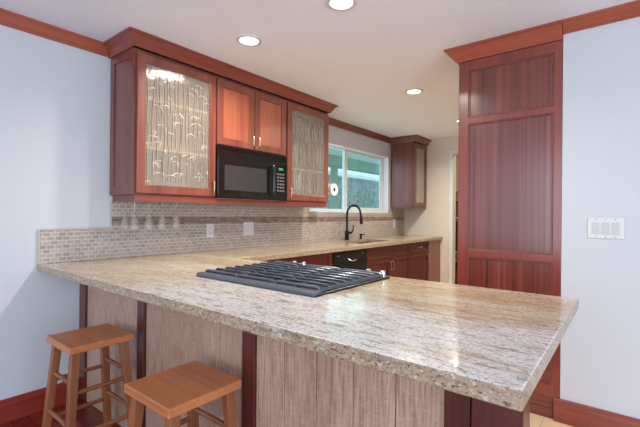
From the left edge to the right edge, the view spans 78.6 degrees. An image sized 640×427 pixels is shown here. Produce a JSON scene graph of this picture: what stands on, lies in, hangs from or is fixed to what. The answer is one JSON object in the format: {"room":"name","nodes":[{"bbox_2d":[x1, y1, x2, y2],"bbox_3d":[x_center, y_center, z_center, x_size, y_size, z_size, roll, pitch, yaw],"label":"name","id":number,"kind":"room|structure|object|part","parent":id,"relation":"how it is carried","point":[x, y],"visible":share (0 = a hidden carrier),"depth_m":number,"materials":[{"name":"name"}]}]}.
{"room":"kitchen","nodes":[
{"label":"kitchen","id":0,"kind":"room"},
{"bbox_2d":[0,25,403,399],"bbox_3d":[-1.186,0.032,3.231,0.140,2.392,10.800,1,0,38],"label":"wall","id":1,"kind":"structure","parent":0,"point":[55,96],"depth_m":2.44,"materials":[{"name":"white paint"}]},
{"bbox_2d":[0,382,78,424],"bbox_3d":[-3.043,1.143,0.767,0.018,0.134,4.645,1,0,38],"label":"baseboard","id":2,"kind":"structure","parent":1,"relation":"attached to","point":[22,405],"depth_m":2.37,"materials":[{"name":"red wood"}]},
{"bbox_2d":[0,8,108,56],"bbox_3d":[-2.950,-1.143,0.834,0.050,0.076,4.836,1,0,38],"label":"trim","id":3,"kind":"structure","parent":1,"relation":"attached to","point":[10,19],"depth_m":2.43,"materials":[{"name":"red wood"}]},
{"bbox_2d":[110,47,215,201],"bbox_3d":[-1.122,-0.581,2.869,0.375,0.998,0.641,1,0,38],"label":"upper cabinet","id":4,"kind":"object","parent":1,"relation":"attached to","point":[163,110],"visible":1,"depth_m":2.83,"materials":[{"name":"brown wood"}]},
{"bbox_3d":[-1.339,-0.604,2.637,0.322,0.956,0.007,1,0,38],"label":"panel frame","id":5,"kind":"part","parent":4,"relation":"part of","materials":[{"name":"brown wood"}]},
{"bbox_3d":[-1.331,-0.103,2.656,0.304,0.040,0.018,1,0,38],"label":"rail","id":6,"kind":"part","parent":4,"relation":"part of","materials":[{"name":"brown wood"}]},
{"bbox_3d":[-1.262,-0.596,2.984,0.012,0.910,0.598,1,0,38],"label":"panel","id":7,"kind":"part","parent":4,"relation":"part of","materials":[{"name":"beige glass"}]},
{"bbox_2d":[145,146,207,160],"bbox_3d":[-1.142,-0.443,2.888,0.295,0.018,0.596,1,0,38],"label":"shelf","id":8,"kind":"object","parent":4,"relation":"attached to","point":[167,156],"depth_m":2.93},
{"bbox_2d":[146,97,206,120],"bbox_3d":[-1.139,-0.773,2.888,0.295,0.018,0.596,1,0,38],"label":"shelf","id":9,"kind":"object","parent":4,"relation":"attached to","point":[203,114],"depth_m":2.94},
{"bbox_2d":[103,26,337,113],"bbox_3d":[-0.661,-1.117,3.430,0.422,0.084,2.219,1,0,38],"label":"crown molding","id":10,"kind":"structure","parent":4,"relation":"attached to","point":[130,37],"depth_m":2.88,"materials":[{"name":"brown wood"}]},
{"bbox_2d":[37,202,403,263],"bbox_3d":[-0.193,0.128,4.365,0.014,0.398,4.989,1,0,38],"label":"tile backsplash","id":11,"kind":"structure","parent":1,"relation":"attached to","point":[135,228],"depth_m":3.26,"materials":[{"name":"beige tile"}]},
{"bbox_3d":[-1.604,0.114,2.579,0.014,0.398,0.438,1,0,38],"label":"edge trim","id":12,"kind":"part","parent":11,"relation":"part of","materials":[{"name":"tile"}]},
{"bbox_2d":[206,224,213,236],"bbox_3d":[-0.952,0.148,3.390,0.008,0.116,0.072,1,0,38],"label":"outlet plate","id":13,"kind":"object","parent":11,"relation":"attached to","point":[210,227],"visible":1,"depth_m":3.39,"materials":[{"name":"white plastic"}]},
{"bbox_2d":[243,222,253,234],"bbox_3d":[-0.680,0.144,3.732,0.009,0.124,0.125,1,0,38],"label":"switch plate","id":14,"kind":"object","parent":11,"relation":"attached to","point":[248,227],"visible":1,"depth_m":3.73,"materials":[{"name":"white plastic"}]},
{"bbox_2d":[215,75,285,155],"bbox_3d":[-0.675,-0.805,3.432,0.374,0.540,0.790,1,0,38],"label":"upper cabinet","id":15,"kind":"object","parent":1,"relation":"attached to","point":[247,118],"visible":0.82,"depth_m":3.29,"materials":[{"name":"brown wood"}]},
{"bbox_3d":[-0.683,-0.796,3.189,0.022,0.508,0.382,1,0,38],"label":"door","id":16,"kind":"part","parent":15,"relation":"part of","materials":[{"name":"brown wood"}]},
{"bbox_3d":[-0.687,-0.796,3.191,0.008,0.396,0.270,1,0,38],"label":"door panel","id":17,"kind":"part","parent":15,"relation":"part of","materials":[{"name":"brown wood"}]},
{"bbox_2d":[214,145,286,200],"bbox_3d":[-0.663,-0.326,3.418,0.385,0.412,0.778,1,0,38],"label":"microwave","id":18,"kind":"object","parent":15,"relation":"attached to","point":[244,174],"visible":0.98,"depth_m":3.27,"materials":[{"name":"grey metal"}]},
{"bbox_3d":[-0.608,-0.294,3.277,0.030,0.324,0.625,1,0,38],"label":"door","id":19,"kind":"part","parent":18,"relation":"part of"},
{"bbox_3d":[-0.561,-0.494,3.339,0.024,0.073,0.778,1,0,38],"label":"vent panel","id":20,"kind":"part","parent":18,"relation":"part of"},
{"bbox_3d":[-0.416,-0.294,3.460,0.049,0.282,0.022,1,0,38],"label":"handle","id":21,"kind":"part","parent":18,"relation":"part of","materials":[{"name":"black plastic"}]},
{"bbox_3d":[-0.365,-0.292,3.584,0.030,0.324,0.149,1,0,38],"label":"control panel","id":22,"kind":"part","parent":18,"relation":"part of","materials":[{"name":"black plastic"}]},
{"bbox_3d":[-0.442,-0.794,3.495,0.022,0.508,0.386,1,0,38],"label":"door","id":23,"kind":"part","parent":15,"relation":"part of","materials":[{"name":"brown wood"}]},
{"bbox_3d":[-0.445,-0.794,3.497,0.008,0.396,0.274,1,0,38],"label":"door panel","id":24,"kind":"part","parent":15,"relation":"part of","materials":[{"name":"brown wood"}]},
{"bbox_2d":[285,99,328,206],"bbox_3d":[-0.229,-0.572,3.998,0.374,0.998,0.651,1,0,38],"label":"upper cabinet","id":25,"kind":"object","parent":1,"relation":"attached to","point":[307,128],"visible":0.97,"depth_m":4.09,"materials":[{"name":"brown wood"}]},
{"bbox_2d":[134,195,326,206],"bbox_3d":[-0.573,-0.096,3.356,0.018,0.040,2.057,1,0,38],"label":"rail","id":26,"kind":"object","parent":25,"relation":"attached to","point":[153,198],"visible":0.97,"depth_m":3.07,"materials":[{"name":"brown wood"}]},
{"bbox_3d":[-0.371,-0.587,4.111,0.012,0.910,0.615,1,0,38],"label":"panel","id":27,"kind":"part","parent":25,"relation":"part of","materials":[{"name":"beige glass"}]},
{"bbox_2d":[292,167,322,174],"bbox_3d":[-0.251,-0.434,4.015,0.295,0.018,0.613,1,0,38],"label":"shelf","id":28,"kind":"object","parent":25,"relation":"attached to","point":[314,172],"depth_m":4.02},
{"bbox_2d":[292,133,323,145],"bbox_3d":[-0.248,-0.764,4.015,0.295,0.018,0.613,1,0,38],"label":"shelf","id":29,"kind":"object","parent":25,"relation":"attached to","point":[297,138],"depth_m":4.03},
{"bbox_2d":[328,184,337,195],"bbox_3d":[0.020,-0.263,4.344,0.300,0.132,0.200,1,0,38],"label":"paper towel roll","id":30,"kind":"object","parent":25,"relation":"attached to","point":[332,188],"visible":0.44,"depth_m":4.26,"materials":[{"name":"white paper"}]},
{"bbox_2d":[309,145,382,211],"bbox_3d":[0.369,-0.436,5.250,0.040,0.849,1.880,1,0,38],"label":"window","id":31,"kind":"structure","parent":1,"relation":"in","point":[345,152],"depth_m":5.23,"materials":[{"name":"white plastic"}]},
{"bbox_3d":[0.630,-0.444,5.582,0.018,0.779,0.935,1,0,38],"label":"sash","id":32,"kind":"part","parent":31,"relation":"part of","materials":[{"name":"white plastic"}]},
{"bbox_2d":[309,142,388,212],"bbox_3d":[0.419,-0.436,5.210,0.088,0.851,1.882,1,0,38],"label":"trim","id":33,"kind":"structure","parent":1,"relation":"attached to","point":[385,159],"depth_m":5.92,"materials":[{"name":"white plastic"}]},
{"bbox_2d":[329,117,390,143],"bbox_3d":[0.468,-1.109,5.158,0.050,0.076,2.021,1,0,38],"label":"trim","id":34,"kind":"structure","parent":1,"relation":"attached to","point":[333,122],"depth_m":5.21,"materials":[{"name":"brown wood"}]},
{"bbox_2d":[0,398,572,426],"bbox_3d":[1.236,1.300,1.307,6.464,0.100,10.800,1,0,38],"label":"floor","id":35,"kind":"structure","parent":0,"point":[90,416],"depth_m":2.33,"materials":[{"name":"red wood"}]},
{"bbox_2d":[42,323,133,426],"bbox_3d":[-1.175,0.923,1.999,0.346,0.610,0.346,1,0,38],"label":"bar stool","id":36,"kind":"object","parent":35,"relation":"on","point":[73,343],"visible":0.95,"depth_m":1.97,"materials":[{"name":"brown wood"}]},
{"bbox_3d":[-1.363,0.938,1.979,0.110,0.576,0.051,1,0,-3],"label":"leg","id":37,"kind":"part","parent":36,"relation":"part of","materials":[{"name":"brown wood"}]},
{"bbox_3d":[-1.152,0.940,1.812,0.051,0.576,0.110,1,0,-10],"label":"leg","id":38,"kind":"part","parent":36,"relation":"part of","materials":[{"name":"brown wood"}]},
{"bbox_3d":[-1.173,0.635,1.999,0.304,0.034,0.300,1,0,38],"label":"seat","id":39,"kind":"part","parent":36,"relation":"part of","materials":[{"name":"brown wood"}]},
{"bbox_3d":[-1.196,0.940,2.186,0.051,0.576,0.110,1,0,-3],"label":"leg","id":40,"kind":"part","parent":36,"relation":"part of","materials":[{"name":"brown wood"}]},
{"bbox_3d":[-0.989,0.942,2.019,0.110,0.576,0.051,1,0,-3],"label":"leg","id":41,"kind":"part","parent":36,"relation":"part of","materials":[{"name":"brown wood"}]},
{"bbox_2d":[124,361,240,426],"bbox_3d":[-0.509,0.929,1.453,0.346,0.610,0.346,1,0,38],"label":"bar stool","id":42,"kind":"object","parent":35,"relation":"on","point":[171,393],"visible":1,"depth_m":1.42,"materials":[{"name":"brown wood"}]},
{"bbox_3d":[-0.696,0.944,1.433,0.110,0.576,0.051,1,0,-3],"label":"leg","id":43,"kind":"part","parent":42,"relation":"part of","materials":[{"name":"brown wood"}]},
{"bbox_3d":[-0.486,0.946,1.267,0.051,0.576,0.110,1,0,-10],"label":"leg","id":44,"kind":"part","parent":42,"relation":"part of","materials":[{"name":"brown wood"}]},
{"bbox_3d":[-0.533,0.946,1.639,0.051,0.576,0.110,1,0,-10],"label":"leg","id":45,"kind":"part","parent":42,"relation":"part of","materials":[{"name":"brown wood"}]},
{"bbox_3d":[-0.323,0.948,1.477,0.110,0.576,0.051,1,0,-10],"label":"leg","id":46,"kind":"part","parent":42,"relation":"part of","materials":[{"name":"brown wood"}]},
{"bbox_2d":[265,253,331,266],"bbox_3d":[-0.487,0.801,3.507,0.620,0.865,1.168,1,0,38],"label":"base cabinet","id":47,"kind":"object","parent":35,"relation":"on","point":[325,259],"visible":0.18,"depth_m":3.57,"materials":[{"name":"red wood"}]},
{"bbox_3d":[-0.415,0.444,3.110,0.020,0.139,0.570,1,0,38],"label":"drawer","id":48,"kind":"part","parent":47,"relation":"part of","materials":[{"name":"red wood"}]},
{"bbox_3d":[-0.062,0.448,3.557,0.020,0.139,0.561,1,0,38],"label":"drawer","id":49,"kind":"part","parent":47,"relation":"part of","materials":[{"name":"red wood"}]},
{"bbox_3d":[-0.065,0.448,3.559,0.007,0.083,0.455,1,0,38],"label":"inset panel","id":50,"kind":"part","parent":47,"relation":"part of","materials":[{"name":"red wood"}]},
{"bbox_2d":[78,283,529,426],"bbox_3d":[-0.324,0.801,2.066,2.665,0.865,0.750,1,0,38],"label":"base cabinet","id":51,"kind":"object","parent":35,"relation":"on","point":[283,384],"visible":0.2,"depth_m":1.51,"materials":[{"name":"brown wood"}]},
{"bbox_3d":[-1.554,0.790,2.582,0.094,0.865,0.034,1,0,38],"label":"post","id":52,"kind":"part","parent":51,"relation":"part of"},
{"bbox_3d":[-1.246,0.793,2.348,0.678,0.865,0.020,1,0,38],"label":"plank panel","id":53,"kind":"part","parent":51,"relation":"part of","materials":[{"name":"brown wood"}]},
{"bbox_3d":[-0.955,0.795,2.108,0.074,0.865,0.034,1,0,38],"label":"post","id":54,"kind":"part","parent":51,"relation":"part of","materials":[{"name":"red wood"}]},
{"bbox_3d":[-0.613,0.799,1.847,0.785,0.865,0.020,1,0,38],"label":"plank panel","id":55,"kind":"part","parent":51,"relation":"part of","materials":[{"name":"brown wood"}]},
{"bbox_3d":[-0.280,0.802,1.575,0.072,0.865,0.034,1,0,38],"label":"post","id":56,"kind":"part","parent":51,"relation":"part of","materials":[{"name":"red wood"}]},
{"bbox_2d":[37,235,578,411],"bbox_3d":[0.865,0.359,3.532,2.709,0.042,4.997,1,0,38],"label":"countertop","id":57,"kind":"structure","parent":51,"relation":"on","point":[494,346],"depth_m":1.29,"materials":[{"name":"beige stone"}]},
{"bbox_2d":[196,260,389,296],"bbox_3d":[-0.139,0.308,2.009,0.785,0.038,0.617,1,0,38],"label":"gas cooktop","id":58,"kind":"object","parent":57,"relation":"in","point":[311,280],"visible":1,"depth_m":1.89,"materials":[{"name":"black metal"}]},
{"bbox_3d":[-0.317,0.314,1.784,0.785,0.021,0.045,1,0,38],"label":"trim","id":59,"kind":"part","parent":58,"relation":"part of","materials":[{"name":"black metal"}]},
{"bbox_3d":[-0.146,0.312,2.000,0.134,0.011,0.134,1,0,38],"label":"burner","id":60,"kind":"part","parent":58,"relation":"part of","materials":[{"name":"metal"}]},
{"bbox_2d":[344,204,362,239],"bbox_3d":[0.428,0.110,4.869,0.253,0.448,0.121,1,0,38],"label":"kitchen faucet","id":61,"kind":"object","parent":57,"relation":"on","point":[347,232],"visible":0.99,"depth_m":4.88,"materials":[{"name":"black metal"}]},
{"bbox_3d":[0.420,0.050,4.855,0.218,0.328,0.027,1,0,32],"label":"spout","id":62,"kind":"part","parent":61,"relation":"part of","materials":[{"name":"black metal"}]},
{"bbox_3d":[0.051,0.805,1.322,0.760,0.865,0.020,1,0,38],"label":"plank panel","id":63,"kind":"part","parent":51,"relation":"part of","materials":[{"name":"brown wood"}]},
{"bbox_3d":[0.373,0.807,1.059,0.070,0.865,0.034,1,0,38],"label":"post","id":64,"kind":"part","parent":51,"relation":"part of","materials":[{"name":"red wood"}]},
{"bbox_3d":[0.467,0.808,1.017,0.123,0.865,0.085,1,0,38],"label":"post","id":65,"kind":"part","parent":51,"relation":"part of","materials":[{"name":"red wood"}]},
{"bbox_2d":[332,249,366,269],"bbox_3d":[0.097,0.758,4.191,0.633,0.765,0.620,1,0,38],"label":"dishwasher","id":66,"kind":"object","parent":35,"relation":"on","point":[352,259],"visible":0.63,"depth_m":4.02,"materials":[{"name":"black metal"}]},
{"bbox_3d":[0.303,0.812,4.028,0.034,0.642,0.616,1,0,38],"label":"door","id":67,"kind":"part","parent":66,"relation":"part of","materials":[{"name":"black metal"}]},
{"bbox_2d":[365,243,409,278],"bbox_3d":[0.615,0.812,4.876,0.652,0.865,1.087,1,0,38],"label":"base cabinet","id":68,"kind":"object","parent":35,"relation":"on","point":[394,259],"visible":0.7,"depth_m":4.71,"materials":[{"name":"brown wood"}]},
{"bbox_3d":[0.670,0.828,4.487,0.020,0.597,0.538,1,0,38],"label":"door","id":69,"kind":"part","parent":68,"relation":"part of","materials":[{"name":"red wood"}]},
{"bbox_3d":[0.667,0.828,4.489,0.007,0.501,0.432,1,0,38],"label":"inset panel","id":70,"kind":"part","parent":68,"relation":"part of","materials":[{"name":"red wood"}]},
{"bbox_3d":[0.839,0.457,4.702,0.007,0.083,0.974,1,0,38],"label":"inset panel","id":71,"kind":"part","parent":68,"relation":"part of","materials":[{"name":"red wood"}]},
{"bbox_3d":[1.006,0.831,4.912,0.020,0.597,0.538,1,0,38],"label":"door","id":72,"kind":"part","parent":68,"relation":"part of","materials":[{"name":"red wood"}]},
{"bbox_3d":[1.003,0.831,4.915,0.007,0.501,0.432,1,0,38],"label":"inset panel","id":73,"kind":"part","parent":68,"relation":"part of","materials":[{"name":"red wood"}]},
{"bbox_2d":[410,240,439,281],"bbox_3d":[1.278,0.818,5.715,0.652,0.865,1.047,1,0,38],"label":"base cabinet","id":74,"kind":"object","parent":35,"relation":"on","point":[424,256],"visible":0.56,"depth_m":5.52,"materials":[{"name":"brown wood"}]},
{"bbox_3d":[1.368,0.462,5.366,0.020,0.139,0.598,1,0,38],"label":"drawer","id":75,"kind":"part","parent":74,"relation":"part of","materials":[{"name":"brown wood"}]},
{"bbox_3d":[1.364,0.835,5.366,0.020,0.597,0.598,1,0,38],"label":"door","id":76,"kind":"part","parent":74,"relation":"part of","materials":[{"name":"red wood"}]},
{"bbox_3d":[1.361,0.835,5.368,0.007,0.501,0.492,1,0,38],"label":"inset panel","id":77,"kind":"part","parent":74,"relation":"part of","materials":[{"name":"red wood"}]},
{"bbox_3d":[1.365,0.462,5.368,0.007,0.083,0.492,1,0,38],"label":"inset panel","id":78,"kind":"part","parent":74,"relation":"part of","materials":[{"name":"brown wood"}]},
{"bbox_3d":[1.686,0.775,5.776,0.016,0.763,0.436,1,0,38],"label":"filler panel","id":79,"kind":"part","parent":74,"relation":"part of","materials":[{"name":"brown wood"}]},
{"bbox_2d":[455,263,456,283],"bbox_3d":[2.340,1.062,6.650,0.340,0.398,0.450,1,0,38],"label":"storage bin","id":80,"kind":"object","parent":35,"relation":"on","point":[455,263],"visible":0.02,"depth_m":6.45,"materials":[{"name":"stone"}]},
{"bbox_2d":[444,20,562,418],"bbox_3d":[1.360,0.055,2.805,0.705,2.390,0.740,1,0,38],"label":"tall cabinet","id":81,"kind":"object","parent":35,"relation":"on","point":[511,103],"visible":0.78,"depth_m":2.53,"materials":[{"name":"brown wood"}]},
{"bbox_3d":[1.371,-1.095,2.805,0.705,0.089,0.740,1,0,38],"label":"crown","id":82,"kind":"part","parent":81,"relation":"part of","materials":[{"name":"red wood"}]},
{"bbox_3d":[1.223,0.673,2.557,0.510,0.745,0.006,1,0,38],"label":"recessed panel","id":83,"kind":"part","parent":81,"relation":"part of","materials":[{"name":"red wood"}]},
{"bbox_3d":[1.232,-0.182,2.558,0.510,0.866,0.006,1,0,38],"label":"recessed panel","id":84,"kind":"part","parent":81,"relation":"part of","materials":[{"name":"brown wood"}]},
{"bbox_3d":[1.238,-0.822,2.558,0.510,0.326,0.006,1,0,38],"label":"recessed panel","id":85,"kind":"part","parent":81,"relation":"part of","materials":[{"name":"brown wood"}]},
{"bbox_2d":[0,0,635,142],"bbox_3d":[1.259,-1.202,1.309,6.464,0.120,10.800,1,0,38],"label":"ceiling","id":86,"kind":"structure","parent":0,"point":[363,59],"depth_m":2.52,"materials":[{"name":"white paint"}]},
{"bbox_2d":[236,34,261,45],"bbox_3d":[-0.473,-1.153,2.607,0.170,0.008,0.170,1,0,38],"label":"recessed light","id":87,"kind":"object","parent":86,"relation":"in","point":[244,39],"visible":1,"depth_m":2.60,"materials":[{"name":"white plastic"}]},
{"bbox_2d":[326,0,356,10],"bbox_3d":[0.116,-1.147,2.129,0.170,0.008,0.170,1,0,38],"label":"recessed light","id":88,"kind":"object","parent":86,"relation":"in","point":[337,5],"visible":1,"depth_m":2.14,"materials":[{"name":"beige"}]},
{"bbox_2d":[405,88,422,94],"bbox_3d":[0.878,-1.139,3.655,0.170,0.008,0.170,1,0,38],"label":"recessed light","id":89,"kind":"object","parent":86,"relation":"in","point":[413,91],"visible":1,"depth_m":3.65,"materials":[{"name":"beige"}]},
{"bbox_2d":[404,137,458,283],"bbox_3d":[2.712,0.070,5.338,3.364,2.392,0.120,1,0,38],"label":"wall","id":90,"kind":"structure","parent":0,"point":[433,220],"depth_m":5.96,"materials":[{"name":"beige paint"}]},
{"bbox_2d":[391,135,431,208],"bbox_3d":[1.376,-0.603,5.983,0.460,1.070,0.531,1,0,38],"label":"upper cabinet","id":91,"kind":"object","parent":90,"relation":"attached to","point":[408,159],"visible":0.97,"depth_m":5.86,"materials":[{"name":"brown wood"}]},
{"bbox_3d":[1.225,-0.578,5.851,0.360,0.956,0.006,1,0,38],"label":"panel frame","id":92,"kind":"part","parent":91,"relation":"part of","materials":[{"name":"brown wood"}]},
{"bbox_3d":[1.370,-0.083,6.029,0.360,0.028,0.434,1,0,38],"label":"light rail","id":93,"kind":"part","parent":91,"relation":"part of","materials":[{"name":"brown wood"}]},
{"bbox_3d":[1.381,-1.096,5.983,0.460,0.084,0.531,1,0,38],"label":"crown","id":94,"kind":"part","parent":91,"relation":"part of","materials":[{"name":"brown wood"}]},
{"bbox_3d":[1.514,-0.570,5.911,0.022,0.928,0.434,1,0,38],"label":"door","id":95,"kind":"part","parent":91,"relation":"part of","materials":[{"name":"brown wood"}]},
{"bbox_3d":[1.514,-0.570,5.912,0.004,0.814,0.296,1,0,38],"label":"glass pane","id":96,"kind":"part","parent":91,"relation":"part of","materials":[{"name":"beige glass"}]},
{"bbox_2d":[449,150,457,283],"bbox_3d":[2.296,0.162,5.579,0.913,2.200,0.016,1,0,38],"label":"trim","id":97,"kind":"structure","parent":90,"relation":"attached to","point":[452,152],"depth_m":5.84,"materials":[{"name":"white wood"}]},
{"bbox_2d":[455,155,457,262],"bbox_3d":[2.869,0.072,6.667,1.964,2.392,0.120,1,0,38],"label":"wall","id":98,"kind":"structure","parent":0,"point":[456,155],"depth_m":6.94,"materials":[{"name":"beige paint"}]},
{"bbox_3d":[2.309,0.653,6.811,0.814,0.020,0.320,1,0,38],"label":"shelf","id":99,"kind":"object","parent":98,"relation":"attached to","visible":0},
{"bbox_2d":[455,237,457,250],"bbox_3d":[2.329,0.493,6.759,0.200,0.300,0.197,1,0,38],"label":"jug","id":100,"kind":"object","parent":99,"relation":"on","point":[456,238],"visible":0.05,"depth_m":6.66,"materials":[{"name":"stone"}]},
{"bbox_3d":[2.315,0.073,6.812,0.814,0.020,0.320,1,0,38],"label":"shelf","id":101,"kind":"object","parent":98,"relation":"attached to","visible":0},
{"bbox_2d":[455,218,457,237],"bbox_3d":[2.263,0.243,6.608,0.240,0.319,0.058,1,0,38],"label":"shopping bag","id":102,"kind":"object","parent":101,"relation":"hanging from","point":[456,232],"visible":0.07,"depth_m":6.55,"materials":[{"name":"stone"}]},
{"bbox_2d":[456,201,457,216],"bbox_3d":[2.341,-0.077,6.767,0.170,0.280,0.167,1,0,38],"label":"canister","id":103,"kind":"object","parent":101,"relation":"on","point":[456,201],"visible":0.16,"depth_m":6.68,"materials":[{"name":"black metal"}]},
{"bbox_2d":[560,16,639,418],"bbox_3d":[2.953,0.070,1.252,3.718,2.392,0.120,1,0,38],"label":"wall","id":104,"kind":"structure","parent":0,"point":[600,354],"depth_m":2.24,"materials":[{"name":"white paint"}]},
{"bbox_2d":[553,397,639,426],"bbox_3d":[2.885,1.197,1.206,3.752,0.138,0.022,1,0,38],"label":"baseboard","id":105,"kind":"structure","parent":104,"relation":"attached to","point":[566,412],"depth_m":2.26,"materials":[{"name":"brown wood"}]},
{"bbox_2d":[562,0,639,33],"bbox_3d":[2.902,-1.096,1.174,3.718,0.060,0.080,1,0,38],"label":"trim","id":106,"kind":"structure","parent":104,"relation":"attached to","point":[629,10],"depth_m":2.21,"materials":[{"name":"red wood"}]},
{"bbox_2d":[588,218,623,238],"bbox_3d":[1.622,0.084,2.220,0.168,0.117,0.011,1,0,38],"label":"switch plate","id":107,"kind":"object","parent":104,"relation":"attached to","point":[607,228],"visible":1,"depth_m":2.22,"materials":[{"name":"white plastic"}]},
{"label":"outside","id":108,"kind":"structure","parent":0,"visible":0},
{"bbox_3d":[-0.186,1.282,11.927,8.936,0.120,13.500,1,0,38],"label":"ground","id":109,"kind":"structure","parent":108,"visible":0},
{"bbox_2d":[320,178,351,208],"bbox_3d":[0.321,0.129,10.256,1.018,2.198,1.032,1,0,38],"label":"shrub","id":110,"kind":"object","parent":109,"relation":"on","point":[339,190],"visible":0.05,"depth_m":10.24,"materials":[{"name":"green plant"}]},
{"bbox_2d":[309,167,378,208],"bbox_3d":[-0.109,-0.267,12.197,2.100,2.980,9.000,1,0,38],"label":"garden shed","id":111,"kind":"object","parent":109,"relation":"on","point":[354,177],"visible":0.06,"depth_m":12.54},
{"bbox_2d":[328,147,378,208],"bbox_3d":[1.626,-0.052,8.721,2.236,2.580,9.300,1,0,38],"label":"patio cover","id":112,"kind":"object","parent":109,"relation":"on","point":[357,163],"visible":0.14,"depth_m":8.71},
{"bbox_3d":[0.305,0.095,8.693,0.120,2.260,0.120,1,0,38],"label":"post","id":113,"kind":"part","parent":112,"relation":"part of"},
{"bbox_2d":[338,183,378,207],"bbox_3d":[1.097,0.184,11.201,1.195,2.103,1.183,1,0,0],"label":"shrub","id":114,"kind":"object","parent":109,"relation":"on","point":[359,192],"visible":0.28,"depth_m":11.08,"materials":[{"name":"green plant"}]},
{"bbox_3d":[1.225,0.331,10.994,0.383,1.812,0.383,1,0,8],"label":"stem","id":115,"kind":"part","parent":114,"relation":"part of","materials":[{"name":"teal plant"}]},
{"bbox_2d":[362,181,378,207],"bbox_3d":[1.841,0.116,12.152,1.151,2.254,1.163,1,0,38],"label":"shrub","id":116,"kind":"object","parent":109,"relation":"on","point":[373,186],"visible":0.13,"depth_m":12.10,"materials":[{"name":"green plant"}]}
]}

